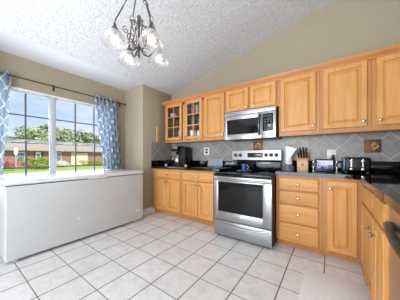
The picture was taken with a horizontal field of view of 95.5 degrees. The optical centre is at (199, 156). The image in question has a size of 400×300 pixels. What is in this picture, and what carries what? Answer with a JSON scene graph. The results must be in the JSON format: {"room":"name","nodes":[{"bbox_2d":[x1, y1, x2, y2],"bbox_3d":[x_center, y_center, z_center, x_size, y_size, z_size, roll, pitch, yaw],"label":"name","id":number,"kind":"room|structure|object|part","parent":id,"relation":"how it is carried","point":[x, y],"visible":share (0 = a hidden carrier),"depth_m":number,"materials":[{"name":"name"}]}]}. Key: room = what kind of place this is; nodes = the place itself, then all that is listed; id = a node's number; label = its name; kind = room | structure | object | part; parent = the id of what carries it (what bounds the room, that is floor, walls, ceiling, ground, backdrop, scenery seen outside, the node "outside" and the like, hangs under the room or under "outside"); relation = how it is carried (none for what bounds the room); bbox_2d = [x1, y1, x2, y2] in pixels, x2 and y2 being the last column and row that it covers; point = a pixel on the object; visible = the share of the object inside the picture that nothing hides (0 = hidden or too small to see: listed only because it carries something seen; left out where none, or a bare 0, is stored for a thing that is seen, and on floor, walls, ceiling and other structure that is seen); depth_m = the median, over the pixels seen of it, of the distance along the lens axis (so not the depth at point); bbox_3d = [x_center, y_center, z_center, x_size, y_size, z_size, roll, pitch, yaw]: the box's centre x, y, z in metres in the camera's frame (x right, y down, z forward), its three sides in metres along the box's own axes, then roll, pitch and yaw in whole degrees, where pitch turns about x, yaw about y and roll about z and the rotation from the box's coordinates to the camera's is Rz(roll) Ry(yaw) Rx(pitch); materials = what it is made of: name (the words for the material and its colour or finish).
{"room":"kitchen","nodes":[
{"label":"kitchen","id":0,"kind":"room"},
{"bbox_2d":[0,51,124,169],"bbox_3d":[-3.135,-0.147,2.235,0.140,2.695,6.420,0,0,35],"label":"wall","id":1,"kind":"structure","parent":0,"point":[19,66],"depth_m":3.14,"materials":[{"name":"beige paint"}]},
{"bbox_2d":[3,88,51,174],"bbox_3d":[-2.783,-0.203,2.670,0.070,1.605,0.978,0,0,35],"label":"window","id":2,"kind":"structure","parent":1,"relation":"in","point":[25,93],"depth_m":2.83,"materials":[{"name":"white plastic"}]},
{"bbox_3d":[-2.793,-0.603,2.677,0.024,0.765,0.938,0,0,35],"label":"sash","id":3,"kind":"part","parent":2,"relation":"part of","materials":[{"name":"clear glass"}]},
{"bbox_3d":[-2.773,0.160,2.663,0.024,0.840,0.938,0,0,35],"label":"sash","id":4,"kind":"part","parent":2,"relation":"part of","materials":[{"name":"clear glass"}]},
{"bbox_2d":[52,97,53,172],"bbox_3d":[-2.513,-0.203,3.090,0.126,1.605,0.020,0,0,35],"label":"trim","id":5,"kind":"structure","parent":1,"relation":"attached to","point":[52,97],"depth_m":3.05,"materials":[{"name":"white plastic"}]},
{"bbox_2d":[10,86,95,105],"bbox_3d":[-2.466,-1.013,3.047,0.012,0.024,2.020,0,0,35],"label":"trim","id":6,"kind":"structure","parent":1,"relation":"attached to","point":[10,86],"depth_m":3.00,"materials":[{"name":"white paint"}]},
{"bbox_2d":[0,72,125,106],"bbox_3d":[-2.376,-1.150,3.075,0.127,0.100,2.430,0,0,35],"label":"curtain rod","id":7,"kind":"object","parent":1,"relation":"attached to","point":[53,86],"visible":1,"depth_m":3.04,"materials":[{"name":"brown metal"}]},
{"bbox_2d":[0,69,11,174],"bbox_3d":[-2.850,-0.472,2.334,0.081,1.455,0.624,0,0,35],"label":"curtain","id":8,"kind":"object","parent":7,"relation":"hanging from","point":[5,80],"visible":1,"depth_m":2.52,"materials":[{"name":"fabric"}]},
{"bbox_2d":[94,94,120,168],"bbox_3d":[-1.871,-0.472,3.716,0.081,1.455,0.559,0,0,35],"label":"curtain","id":9,"kind":"object","parent":7,"relation":"hanging from","point":[108,129],"visible":1,"depth_m":3.72,"materials":[{"name":"fabric"}]},
{"bbox_2d":[54,97,110,172],"bbox_3d":[-2.205,-0.203,3.486,0.070,1.605,0.982,0,0,35],"label":"window","id":10,"kind":"structure","parent":1,"relation":"in","point":[55,98],"depth_m":3.35,"materials":[{"name":"white plastic"}]},
{"bbox_3d":[-2.215,-0.603,3.493,0.024,0.765,0.942,0,0,35],"label":"sash","id":11,"kind":"part","parent":10,"relation":"part of","materials":[{"name":"clear glass"}]},
{"bbox_3d":[-2.195,0.160,3.479,0.024,0.840,0.942,0,0,35],"label":"sash","id":12,"kind":"part","parent":10,"relation":"part of","materials":[{"name":"white plastic"}]},
{"bbox_2d":[125,84,170,209],"bbox_3d":[-1.201,-0.147,4.280,0.650,2.695,0.845,0,0,35],"label":"wall","id":13,"kind":"structure","parent":0,"point":[144,109],"depth_m":3.91,"materials":[{"name":"beige paint"}]},
{"bbox_2d":[143,207,154,214],"bbox_3d":[-1.087,1.147,3.866,0.014,0.105,0.329,0,0,35],"label":"baseboard","id":14,"kind":"structure","parent":13,"relation":"attached to","point":[148,210],"depth_m":3.85,"materials":[{"name":"white paint"}]},
{"bbox_2d":[151,142,171,168],"bbox_3d":[-0.874,-0.022,4.170,0.012,0.585,0.623,0,0,35],"label":"backsplash","id":15,"kind":"structure","parent":13,"relation":"attached to","point":[159,151],"depth_m":4.13,"materials":[{"name":"tile"}]},
{"bbox_2d":[156,127,158,141],"bbox_3d":[-0.945,-0.488,4.059,0.021,0.343,0.070,0,0,35],"label":"wooden board","id":16,"kind":"object","parent":15,"relation":"on","point":[157,128],"visible":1,"depth_m":4.04,"materials":[{"name":"brown wood"}]},
{"bbox_2d":[0,0,335,94],"bbox_3d":[-1.157,-2.029,0.832,5.010,1.067,6.720,0,0,35],"label":"ceiling","id":17,"kind":"structure","parent":0,"point":[198,37],"depth_m":2.60,"materials":[{"name":"white paint"}]},
{"bbox_2d":[101,0,167,63],"bbox_3d":[-0.560,-1.400,1.665,0.511,1.000,0.511,0,0,0],"label":"chandelier","id":18,"kind":"object","parent":17,"relation":"hanging from","point":[150,29],"visible":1,"depth_m":1.63,"materials":[{"name":"brown metal"}]},
{"bbox_3d":[-0.710,-0.996,1.515,0.212,0.109,0.212,0,0,35],"label":"lamp shade","id":19,"kind":"part","parent":18,"relation":"part of","materials":[{"name":"white glass"}]},
{"bbox_3d":[-0.710,-0.980,1.515,0.060,0.064,0.059,0,0,35],"label":"bulb","id":20,"kind":"part","parent":18,"relation":"part of","materials":[{"name":"white glass"}]},
{"bbox_3d":[-0.644,-1.352,1.585,0.059,0.500,0.208,0,0,35],"label":"hanging rod","id":21,"kind":"part","parent":18,"relation":"part of","materials":[{"name":"brown metal"}]},
{"bbox_3d":[-0.640,-1.018,1.585,0.211,0.146,0.012,0,0,-45],"label":"arm","id":22,"kind":"part","parent":18,"relation":"part of","materials":[{"name":"brown metal"}]},
{"bbox_3d":[-0.710,-0.980,1.815,0.060,0.064,0.059,0,0,35],"label":"bulb","id":23,"kind":"part","parent":18,"relation":"part of","materials":[{"name":"white glass"}]},
{"bbox_3d":[-0.640,-1.352,1.749,0.208,0.500,0.059,0,0,35],"label":"hanging rod","id":24,"kind":"part","parent":18,"relation":"part of","materials":[{"name":"brown metal"}]},
{"bbox_3d":[-0.560,-1.100,1.665,0.040,0.400,0.039,0,0,35],"label":"stem","id":25,"kind":"part","parent":18,"relation":"part of","materials":[{"name":"brown metal"}]},
{"bbox_3d":[-0.480,-1.352,1.581,0.208,0.500,0.059,0,0,35],"label":"hanging rod","id":26,"kind":"part","parent":18,"relation":"part of","materials":[{"name":"brown metal"}]},
{"bbox_3d":[-0.410,-0.996,1.515,0.212,0.109,0.212,0,0,35],"label":"lamp shade","id":27,"kind":"part","parent":18,"relation":"part of","materials":[{"name":"white glass"}]},
{"bbox_3d":[-0.410,-0.980,1.515,0.060,0.064,0.059,0,0,35],"label":"bulb","id":28,"kind":"part","parent":18,"relation":"part of","materials":[{"name":"white glass"}]},
{"bbox_3d":[-0.475,-1.352,1.744,0.059,0.500,0.208,0,0,35],"label":"hanging rod","id":29,"kind":"part","parent":18,"relation":"part of","materials":[{"name":"brown metal"}]},
{"bbox_3d":[-0.410,-0.980,1.815,0.060,0.064,0.059,0,0,35],"label":"bulb","id":30,"kind":"part","parent":18,"relation":"part of","materials":[{"name":"white glass"}]},
{"bbox_2d":[0,211,366,299],"bbox_3d":[-1.151,1.260,0.797,5.060,0.120,6.770,0,0,35],"label":"floor","id":31,"kind":"structure","parent":0,"point":[156,256],"depth_m":1.95,"materials":[{"name":"tile"}]},
{"bbox_2d":[0,169,142,262],"bbox_3d":[-1.888,0.731,2.917,0.746,0.938,1.813,0,0,35],"label":"chest freezer","id":32,"kind":"object","parent":31,"relation":"on","point":[39,212],"visible":1,"depth_m":2.40,"materials":[{"name":"metal"}]},
{"bbox_3d":[-1.892,0.292,2.919,0.736,0.061,1.813,0,0,35],"label":"lid","id":33,"kind":"part","parent":32,"relation":"part of","materials":[{"name":"metal"}]},
{"bbox_2d":[153,168,183,218],"bbox_3d":[-0.525,0.724,3.904,0.828,0.953,0.658,0,0,35],"label":"base cabinet","id":34,"kind":"object","parent":31,"relation":"on","point":[167,183],"visible":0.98,"depth_m":3.63,"materials":[{"name":"brown wood"}]},
{"bbox_3d":[-0.799,0.765,3.751,0.338,0.620,0.024,0,0,35],"label":"door","id":35,"kind":"part","parent":34,"relation":"part of","materials":[{"name":"brown wood"}]},
{"bbox_3d":[-0.657,0.360,3.651,0.685,0.150,0.024,0,0,35],"label":"drawer","id":36,"kind":"part","parent":34,"relation":"part of","materials":[{"name":"brown wood"}]},
{"bbox_3d":[-0.517,0.765,3.551,0.340,0.620,0.024,0,0,35],"label":"door","id":37,"kind":"part","parent":34,"relation":"part of","materials":[{"name":"brown wood"}]},
{"bbox_2d":[151,165,233,171],"bbox_3d":[-0.190,0.224,3.679,1.671,0.047,0.633,0,0,35],"label":"countertop","id":38,"kind":"structure","parent":34,"relation":"on","point":[196,168],"depth_m":3.34,"materials":[{"name":"black stone"}]},
{"bbox_2d":[170,146,189,165],"bbox_3d":[-0.428,-0.015,3.926,0.360,0.430,0.268,0,0,35],"label":"coffee maker","id":39,"kind":"object","parent":38,"relation":"on","point":[182,158],"visible":0.99,"depth_m":3.86,"materials":[{"name":"black plastic"}]},
{"bbox_2d":[151,160,233,166],"bbox_3d":[-0.187,0.142,3.683,1.671,0.115,0.623,0,0,35],"label":"granite upstand","id":40,"kind":"object","parent":38,"relation":"on","point":[155,162],"visible":0.53,"depth_m":3.96,"materials":[{"name":"black stone"}]},
{"bbox_2d":[208,159,222,166],"bbox_3d":[0.305,0.121,3.664,0.340,0.155,0.037,0,0,35],"label":"cutting board","id":41,"kind":"object","parent":38,"relation":"on","point":[211,162],"visible":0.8,"depth_m":3.64,"materials":[{"name":"glass"}]},
{"bbox_2d":[182,170,221,225],"bbox_3d":[0.146,0.724,3.427,0.815,0.953,0.658,0,0,35],"label":"base cabinet","id":42,"kind":"object","parent":31,"relation":"on","point":[197,186],"visible":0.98,"depth_m":3.20,"materials":[{"name":"brown wood"}]},
{"bbox_3d":[-0.179,0.765,3.312,0.347,0.620,0.024,0,0,35],"label":"door","id":43,"kind":"part","parent":42,"relation":"part of","materials":[{"name":"brown wood"}]},
{"bbox_3d":[-0.048,0.360,3.218,0.670,0.150,0.024,0,0,35],"label":"drawer","id":44,"kind":"part","parent":42,"relation":"part of","materials":[{"name":"brown wood"}]},
{"bbox_3d":[0.098,0.765,3.115,0.313,0.620,0.024,0,0,35],"label":"door","id":45,"kind":"part","parent":42,"relation":"part of","materials":[{"name":"brown wood"}]},
{"bbox_2d":[214,150,281,247],"bbox_3d":[0.762,0.547,2.849,0.868,1.305,0.841,0,0,35],"label":"range","id":46,"kind":"object","parent":31,"relation":"on","point":[244,202],"visible":0.94,"depth_m":2.56,"materials":[{"name":"silver metal"}]},
{"bbox_3d":[0.545,0.332,2.525,0.788,0.027,0.061,0,0,35],"label":"handle","id":47,"kind":"part","parent":46,"relation":"part of","materials":[{"name":"metal"}]},
{"bbox_3d":[0.553,0.990,2.537,0.792,0.054,0.046,0,0,35],"label":"handle","id":48,"kind":"part","parent":46,"relation":"part of","materials":[{"name":"metal"}]},
{"bbox_3d":[0.569,0.617,2.560,0.848,0.643,0.035,0,0,35],"label":"oven door","id":49,"kind":"part","parent":46,"relation":"part of","materials":[{"name":"metal"}]},
{"bbox_3d":[0.570,1.058,2.561,0.848,0.215,0.028,0,0,35],"label":"drawer","id":50,"kind":"part","parent":46,"relation":"part of","materials":[{"name":"metal"}]},
{"bbox_2d":[214,170,275,178],"bbox_3d":[0.769,0.263,2.841,0.848,0.040,0.735,0,0,35],"label":"cooktop","id":51,"kind":"object","parent":46,"relation":"in","point":[254,174],"depth_m":2.64,"materials":[{"name":"black glass"}]},
{"bbox_3d":[0.966,-0.025,3.159,0.843,0.160,0.101,0,0,35],"label":"control panel","id":52,"kind":"part","parent":46,"relation":"part of","materials":[{"name":"metal"}]},
{"bbox_3d":[0.720,0.234,2.970,0.260,0.020,0.260,0,0,35],"label":"plate","id":53,"kind":"object","parent":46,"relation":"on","visible":0},
{"bbox_2d":[242,164,248,170],"bbox_3d":[0.737,0.178,2.959,0.117,0.115,0.075,0,0,35],"label":"mug","id":54,"kind":"object","parent":53,"relation":"on","point":[243,165],"visible":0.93,"depth_m":2.94,"materials":[{"name":"blue ceramic"}]},
{"bbox_2d":[276,175,322,254],"bbox_3d":[1.403,0.724,2.537,0.521,0.953,0.658,0,0,35],"label":"base cabinet","id":55,"kind":"object","parent":31,"relation":"on","point":[299,199],"visible":0.99,"depth_m":2.28,"materials":[{"name":"brown wood"}]},
{"bbox_3d":[1.239,0.985,2.306,0.445,0.230,0.024,0,0,35],"label":"drawer","id":56,"kind":"part","parent":55,"relation":"part of","materials":[{"name":"brown wood"}]},
{"bbox_3d":[1.239,0.739,2.306,0.445,0.222,0.024,0,0,35],"label":"drawer","id":57,"kind":"part","parent":55,"relation":"part of","materials":[{"name":"brown wood"}]},
{"bbox_3d":[1.239,0.529,2.306,0.445,0.158,0.024,0,0,35],"label":"drawer","id":58,"kind":"part","parent":55,"relation":"part of","materials":[{"name":"brown wood"}]},
{"bbox_3d":[1.239,0.355,2.306,0.445,0.150,0.024,0,0,35],"label":"drawer","id":59,"kind":"part","parent":55,"relation":"part of","materials":[{"name":"brown wood"}]},
{"bbox_2d":[298,267,370,299],"bbox_3d":[1.018,1.195,1.332,0.540,0.010,1.150,0,0,35],"label":"floor mat","id":60,"kind":"object","parent":31,"relation":"on","point":[316,285],"visible":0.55,"depth_m":1.64,"materials":[{"name":"fabric"}]},
{"bbox_2d":[323,178,360,263],"bbox_3d":[2.017,0.724,2.102,0.980,0.953,0.658,0,0,35],"label":"base cabinet","id":61,"kind":"object","parent":31,"relation":"on","point":[341,197],"visible":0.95,"depth_m":2.04,"materials":[{"name":"brown wood"}]},
{"bbox_2d":[361,183,389,299],"bbox_3d":[1.651,0.724,1.338,0.694,0.953,1.123,0,0,35],"label":"base cabinet","id":62,"kind":"object","parent":31,"relation":"on","point":[375,247],"visible":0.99,"depth_m":1.27,"materials":[{"name":"brown wood"}]},
{"bbox_2d":[276,169,399,214],"bbox_3d":[1.248,0.224,1.462,1.511,0.047,2.588,0,0,35],"label":"countertop","id":63,"kind":"structure","parent":62,"relation":"on","point":[386,186],"depth_m":1.66,"materials":[{"name":"black stone"}]},
{"bbox_2d":[283,144,293,169],"bbox_3d":[1.369,0.005,2.805,0.156,0.390,0.156,0,0,35],"label":"paper towel holder","id":64,"kind":"object","parent":63,"relation":"on","point":[287,166],"visible":0.9,"depth_m":2.75,"materials":[{"name":"grey plastic"}]},
{"bbox_2d":[285,146,296,163],"bbox_3d":[1.376,-0.020,2.767,0.095,0.276,0.172,0,0,-10],"label":"paper towel roll","id":65,"kind":"object","parent":64,"relation":"on","point":[289,150],"visible":0.94,"depth_m":2.76,"materials":[{"name":"white paper"}]},
{"bbox_2d":[297,154,308,169],"bbox_3d":[1.536,0.083,2.712,0.140,0.235,0.165,0,0,35],"label":"knife block","id":66,"kind":"object","parent":63,"relation":"on","point":[302,164],"visible":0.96,"depth_m":2.66,"materials":[{"name":"brown wood"}]},
{"bbox_2d":[315,159,334,171],"bbox_3d":[1.677,0.117,2.444,0.216,0.166,0.083,0,0,35],"label":"digital frame","id":67,"kind":"object","parent":63,"relation":"on","point":[325,165],"visible":0.94,"depth_m":2.42,"materials":[{"name":"black plastic"}]},
{"bbox_2d":[285,160,399,172],"bbox_3d":[1.248,0.130,1.462,1.511,0.140,2.588,0,0,35],"label":"granite upstand","id":68,"kind":"object","parent":63,"relation":"on","point":[376,166],"visible":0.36,"depth_m":2.29,"materials":[{"name":"black stone"}]},
{"bbox_2d":[341,157,370,172],"bbox_3d":[1.978,0.103,2.314,0.272,0.193,0.264,0,0,35],"label":"toaster","id":69,"kind":"object","parent":63,"relation":"on","point":[348,164],"visible":0.97,"depth_m":2.23,"materials":[{"name":"black plastic"}]},
{"bbox_3d":[1.444,0.767,1.566,0.024,0.625,0.575,0,0,35],"label":"door","id":70,"kind":"part","parent":62,"relation":"part of","materials":[{"name":"brown wood"}]},
{"bbox_3d":[1.180,0.767,1.192,0.024,0.625,0.290,0,0,35],"label":"door","id":71,"kind":"part","parent":62,"relation":"part of","materials":[{"name":"brown wood"}]},
{"bbox_2d":[383,207,399,299],"bbox_3d":[1.074,0.733,0.546,0.680,0.935,0.833,0,0,35],"label":"dishwasher","id":72,"kind":"object","parent":31,"relation":"on","point":[392,228],"visible":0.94,"depth_m":0.94,"materials":[{"name":"silver plastic"}]},
{"bbox_3d":[0.827,0.385,0.725,0.070,0.044,0.783,0,0,35],"label":"handle","id":73,"kind":"part","parent":72,"relation":"part of","materials":[{"name":"metal"}]},
{"bbox_3d":[0.859,0.685,0.698,0.024,0.800,0.823,0,0,35],"label":"door","id":74,"kind":"part","parent":72,"relation":"part of","materials":[{"name":"wood"}]},
{"bbox_2d":[171,0,399,99],"bbox_3d":[0.740,-0.675,3.508,4.990,3.750,0.140,0,0,35],"label":"wall","id":75,"kind":"structure","parent":0,"point":[341,28],"depth_m":2.69,"materials":[{"name":"beige paint"}]},
{"bbox_2d":[165,98,208,142],"bbox_3d":[-0.286,-0.738,3.917,1.063,0.845,0.378,0,0,35],"label":"upper cabinet","id":76,"kind":"object","parent":75,"relation":"attached to","point":[171,134],"visible":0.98,"depth_m":3.84,"materials":[{"name":"brown wood"}]},
{"bbox_3d":[-0.572,-0.745,3.948,0.470,0.780,0.020,0,0,35],"label":"door","id":77,"kind":"part","parent":76,"relation":"part of","materials":[{"name":"brown wood"}]},
{"bbox_2d":[168,126,198,131],"bbox_3d":[-0.264,-0.608,3.948,1.027,0.016,0.276,0,0,35],"label":"shelf","id":78,"kind":"object","parent":76,"relation":"attached to","point":[196,128],"depth_m":4.00,"materials":[{"name":"brown wood"}]},
{"bbox_2d":[169,114,198,120],"bbox_3d":[-0.264,-0.868,3.948,1.027,0.016,0.276,0,0,35],"label":"shelf","id":79,"kind":"object","parent":76,"relation":"attached to","point":[196,116],"depth_m":4.00,"materials":[{"name":"brown wood"}]},
{"bbox_3d":[-0.183,-0.744,4.062,1.027,0.797,0.004,0,0,35],"label":"panel","id":80,"kind":"part","parent":76,"relation":"part of","materials":[{"name":"brown wood"}]},
{"bbox_2d":[191,105,195,113],"bbox_3d":[-0.103,-0.971,3.824,0.110,0.190,0.140,0,0,35],"label":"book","id":81,"kind":"object","parent":76,"relation":"on","point":[192,105],"visible":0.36,"depth_m":3.78,"materials":[{"name":"paper"}]},
{"bbox_3d":[-0.136,-0.745,3.639,0.430,0.780,0.020,0,0,35],"label":"door","id":82,"kind":"part","parent":76,"relation":"part of","materials":[{"name":"brown wood"}]},
{"bbox_2d":[191,119,197,125],"bbox_3d":[-0.107,-0.696,3.826,0.100,0.160,0.140,0,0,35],"label":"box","id":83,"kind":"object","parent":76,"relation":"on","point":[195,120],"visible":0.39,"depth_m":3.78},
{"bbox_2d":[204,148,208,154],"bbox_3d":[0.139,-0.113,3.827,0.130,0.155,0.010,0,0,35],"label":"wall outlet","id":84,"kind":"object","parent":75,"relation":"attached to","point":[206,150],"visible":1,"depth_m":3.82,"materials":[{"name":"white plastic"}]},
{"bbox_2d":[204,93,226,140],"bbox_3d":[0.342,-0.738,3.472,0.472,0.845,0.378,0,0,35],"label":"upper cabinet","id":85,"kind":"object","parent":75,"relation":"attached to","point":[214,105],"visible":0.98,"depth_m":3.34,"materials":[{"name":"brown wood"}]},
{"bbox_2d":[169,139,224,142],"bbox_3d":[-0.161,-0.309,3.683,1.537,0.012,0.016,0,0,35],"label":"rail","id":86,"kind":"object","parent":85,"relation":"attached to","point":[216,139],"visible":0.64,"depth_m":3.54,"materials":[{"name":"brown wood"}]},
{"bbox_2d":[226,81,278,112],"bbox_3d":[0.895,-0.958,3.080,0.878,0.405,0.378,0,0,35],"label":"upper cabinet","id":87,"kind":"object","parent":75,"relation":"attached to","point":[266,94],"visible":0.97,"depth_m":2.92,"materials":[{"name":"brown wood"}]},
{"bbox_3d":[0.630,-0.955,3.093,0.400,0.360,0.024,0,0,35],"label":"door","id":88,"kind":"part","parent":87,"relation":"part of","materials":[{"name":"brown wood"}]},
{"bbox_3d":[0.982,-0.955,2.844,0.392,0.360,0.024,0,0,35],"label":"door","id":89,"kind":"part","parent":87,"relation":"part of","materials":[{"name":"brown wood"}]},
{"bbox_2d":[225,105,281,141],"bbox_3d":[0.862,-0.515,3.029,0.833,0.465,0.476,0,0,35],"label":"microwave","id":90,"kind":"object","parent":75,"relation":"attached to","point":[256,124],"visible":1,"depth_m":2.85,"materials":[{"name":"grey metal"}]},
{"bbox_3d":[0.686,-0.481,2.963,0.623,0.397,0.029,0,0,35],"label":"door","id":91,"kind":"part","parent":90,"relation":"part of","materials":[{"name":"metal"}]},
{"bbox_3d":[0.771,-0.716,2.901,0.833,0.065,0.033,0,0,35],"label":"vent panel","id":92,"kind":"part","parent":90,"relation":"part of","materials":[{"name":"metal"}]},
{"bbox_3d":[0.895,-0.490,2.757,0.034,0.327,0.072,0,0,35],"label":"handle","id":93,"kind":"part","parent":90,"relation":"part of","materials":[{"name":"metal"}]},
{"bbox_3d":[1.012,-0.515,2.713,0.153,0.265,0.004,0,0,35],"label":"control panel","id":94,"kind":"part","parent":90,"relation":"part of","materials":[{"name":"black glass"}]},
{"bbox_3d":[1.027,-0.481,2.722,0.208,0.397,0.029,0,0,35],"label":"control frame","id":95,"kind":"part","parent":90,"relation":"part of","materials":[{"name":"metal"}]},
{"bbox_2d":[253,141,262,149],"bbox_3d":[1.018,-0.193,3.200,0.160,0.155,0.018,0,0,35],"label":"accent tile","id":96,"kind":"structure","parent":75,"relation":"attached to","point":[257,145],"depth_m":3.19,"materials":[{"name":"brown tile"}]},
{"bbox_2d":[162,44,399,106],"bbox_3d":[0.874,-1.177,3.097,4.015,0.085,0.374,0,0,35],"label":"crown molding","id":97,"kind":"structure","parent":75,"relation":"attached to","point":[393,49],"depth_m":2.52,"materials":[{"name":"brown wood"}]},
{"bbox_2d":[171,131,399,169],"bbox_3d":[0.961,-0.075,3.258,4.060,0.690,0.012,0,0,35],"label":"backsplash","id":98,"kind":"structure","parent":75,"relation":"attached to","point":[352,144],"depth_m":2.70,"materials":[{"name":"tile"}]},
{"bbox_2d":[279,71,319,136],"bbox_3d":[1.462,-0.738,2.678,0.508,0.845,0.378,0,0,35],"label":"upper cabinet","id":99,"kind":"object","parent":75,"relation":"attached to","point":[299,96],"visible":0.98,"depth_m":2.54,"materials":[{"name":"brown wood"}]},
{"bbox_2d":[327,150,335,159],"bbox_3d":[1.876,-0.022,2.595,0.104,0.155,0.010,0,0,35],"label":"wall outlet","id":100,"kind":"object","parent":75,"relation":"attached to","point":[329,152],"visible":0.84,"depth_m":2.59,"materials":[{"name":"white plastic"}]},
{"bbox_2d":[320,60,371,134],"bbox_3d":[1.878,-0.738,2.383,0.508,0.845,0.378,0,0,35],"label":"upper cabinet","id":101,"kind":"object","parent":75,"relation":"attached to","point":[345,90],"visible":1,"depth_m":2.25,"materials":[{"name":"brown wood"}]},
{"bbox_2d":[364,139,380,152],"bbox_3d":[2.225,-0.136,2.344,0.164,0.168,0.018,0,0,35],"label":"accent tile","id":102,"kind":"structure","parent":75,"relation":"attached to","point":[370,146],"depth_m":2.34,"materials":[{"name":"brown tile"}]},
{"bbox_2d":[367,53,399,132],"bbox_3d":[2.299,-0.738,2.085,0.519,0.845,0.378,0,0,35],"label":"upper cabinet","id":103,"kind":"object","parent":75,"relation":"attached to","point":[385,69],"visible":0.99,"depth_m":2.05,"materials":[{"name":"brown wood"}]},
{"bbox_3d":[2.204,-0.748,1.978,0.412,0.775,0.024,0,0,35],"label":"door","id":104,"kind":"part","parent":103,"relation":"part of","materials":[{"name":"brown wood"}]},
{"bbox_3d":[0.822,-0.675,-0.570,0.140,3.750,6.420,0,0,35],"label":"wall","id":105,"kind":"structure","parent":0,"visible":0},
{"bbox_2d":[279,128,399,136],"bbox_3d":[1.815,-0.308,2.283,1.540,0.014,0.016,0,0,35],"label":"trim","id":106,"kind":"structure","parent":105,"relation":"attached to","point":[392,128],"depth_m":2.27,"materials":[{"name":"brown wood"}]},
{"label":"outside","id":107,"kind":"structure","parent":0,"visible":0},
{"bbox_2d":[3,164,103,173],"bbox_3d":[-29.154,1.640,57.437,66.000,0.220,180.000,0,0,35],"label":"lawn","id":108,"kind":"structure","parent":107,"point":[5,171],"depth_m":21.57,"materials":[{"name":"green plant"}]},
{"bbox_2d":[3,158,19,169],"bbox_3d":[-21.068,0.865,19.794,2.288,1.340,1.937,0,0,6],"label":"bush","id":109,"kind":"object","parent":108,"relation":"on","point":[9,164],"visible":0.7,"depth_m":19.89,"materials":[{"name":"red plant"}]},
{"bbox_2d":[14,147,17,172],"bbox_3d":[-17.657,0.330,17.435,0.125,2.401,0.277,0,0,35],"label":"street sign","id":110,"kind":"object","parent":108,"relation":"on","point":[15,149],"visible":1,"depth_m":17.40,"materials":[{"name":"white metal"}]},
{"bbox_3d":[-17.667,0.380,17.442,0.092,2.300,0.092,0,0,13],"label":"post","id":111,"kind":"part","parent":110,"relation":"part of","materials":[{"name":"grey metal"}]},
{"bbox_2d":[6,136,28,143],"bbox_3d":[-40.340,-1.603,40.602,7.643,6.368,5.140,0,0,-32],"label":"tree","id":112,"kind":"object","parent":108,"relation":"on","point":[7,136],"visible":0.06,"depth_m":39.27,"materials":[{"name":"green plant"}]},
{"bbox_2d":[13,125,48,143],"bbox_3d":[-37.924,-2.656,41.772,12.334,8.462,7.349,0,0,35],"label":"tree","id":113,"kind":"object","parent":108,"relation":"on","point":[43,136],"visible":0.51,"depth_m":38.93,"materials":[{"name":"green plant"}]},
{"bbox_2d":[17,157,56,167],"bbox_3d":[-20.165,0.764,23.249,4.918,1.542,4.118,0,0,19],"label":"bush","id":114,"kind":"object","parent":108,"relation":"on","point":[42,161],"visible":0.62,"depth_m":22.72,"materials":[{"name":"green plant"}]},
{"bbox_2d":[4,143,102,166],"bbox_3d":[-22.529,-0.370,41.710,10.400,3.800,51.400,0,0,35],"label":"house","id":115,"kind":"structure","parent":108,"relation":"on","point":[65,153],"depth_m":31.56,"materials":[{"name":"red brick"}]},
{"bbox_3d":[-27.015,0.100,27.470,0.030,1.300,0.745,0,0,35],"label":"pane","id":116,"kind":"part","parent":115,"relation":"part of","materials":[{"name":"glass"}]},
{"bbox_3d":[-24.287,0.100,31.318,0.030,1.300,0.626,0,0,35],"label":"pane","id":117,"kind":"part","parent":115,"relation":"part of","materials":[{"name":"glass"}]},
{"bbox_3d":[-22.264,0.425,34.215,0.100,2.150,2.069,0,0,35],"label":"garage door","id":118,"kind":"part","parent":115,"relation":"part of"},
{"bbox_2d":[38,123,77,144],"bbox_3d":[-38.176,-3.662,48.839,8.409,10.466,9.877,0,0,-27],"label":"tree","id":119,"kind":"object","parent":108,"relation":"on","point":[63,135],"visible":0.52,"depth_m":47.74,"materials":[{"name":"green plant"}]},
{"bbox_2d":[56,161,70,165],"bbox_3d":[-20.306,1.047,26.571,2.545,0.975,2.454,0,0,-3],"label":"bush","id":120,"kind":"object","parent":108,"relation":"on","point":[61,163],"visible":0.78,"depth_m":26.18,"materials":[{"name":"white plant"}]},
{"bbox_2d":[73,129,92,145],"bbox_3d":[-36.916,-3.430,55.584,9.102,10.012,8.373,0,0,-13],"label":"tree","id":121,"kind":"object","parent":108,"relation":"on","point":[79,138],"visible":0.42,"depth_m":53.95,"materials":[{"name":"green plant"}]},
{"bbox_2d":[80,132,100,146],"bbox_3d":[-35.480,-3.231,59.444,9.411,9.609,10.674,0,0,22],"label":"tree","id":122,"kind":"object","parent":108,"relation":"on","point":[97,141],"visible":0.21,"depth_m":56.81,"materials":[{"name":"green plant"}]},
{"bbox_2d":[78,160,102,165],"bbox_3d":[-18.106,1.010,30.207,2.719,1.050,4.189,0,0,35],"label":"bush","id":123,"kind":"object","parent":108,"relation":"on","point":[98,162],"visible":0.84,"depth_m":30.08,"materials":[{"name":"green plant"}]},
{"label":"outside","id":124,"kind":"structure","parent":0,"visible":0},
{"bbox_2d":[0,168,107,175],"bbox_3d":[-5.606,1.650,16.231,20.080,0.200,100.000,0,0,35],"label":"street","id":125,"kind":"structure","parent":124,"point":[28,173],"depth_m":17.73,"materials":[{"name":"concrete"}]}
]}

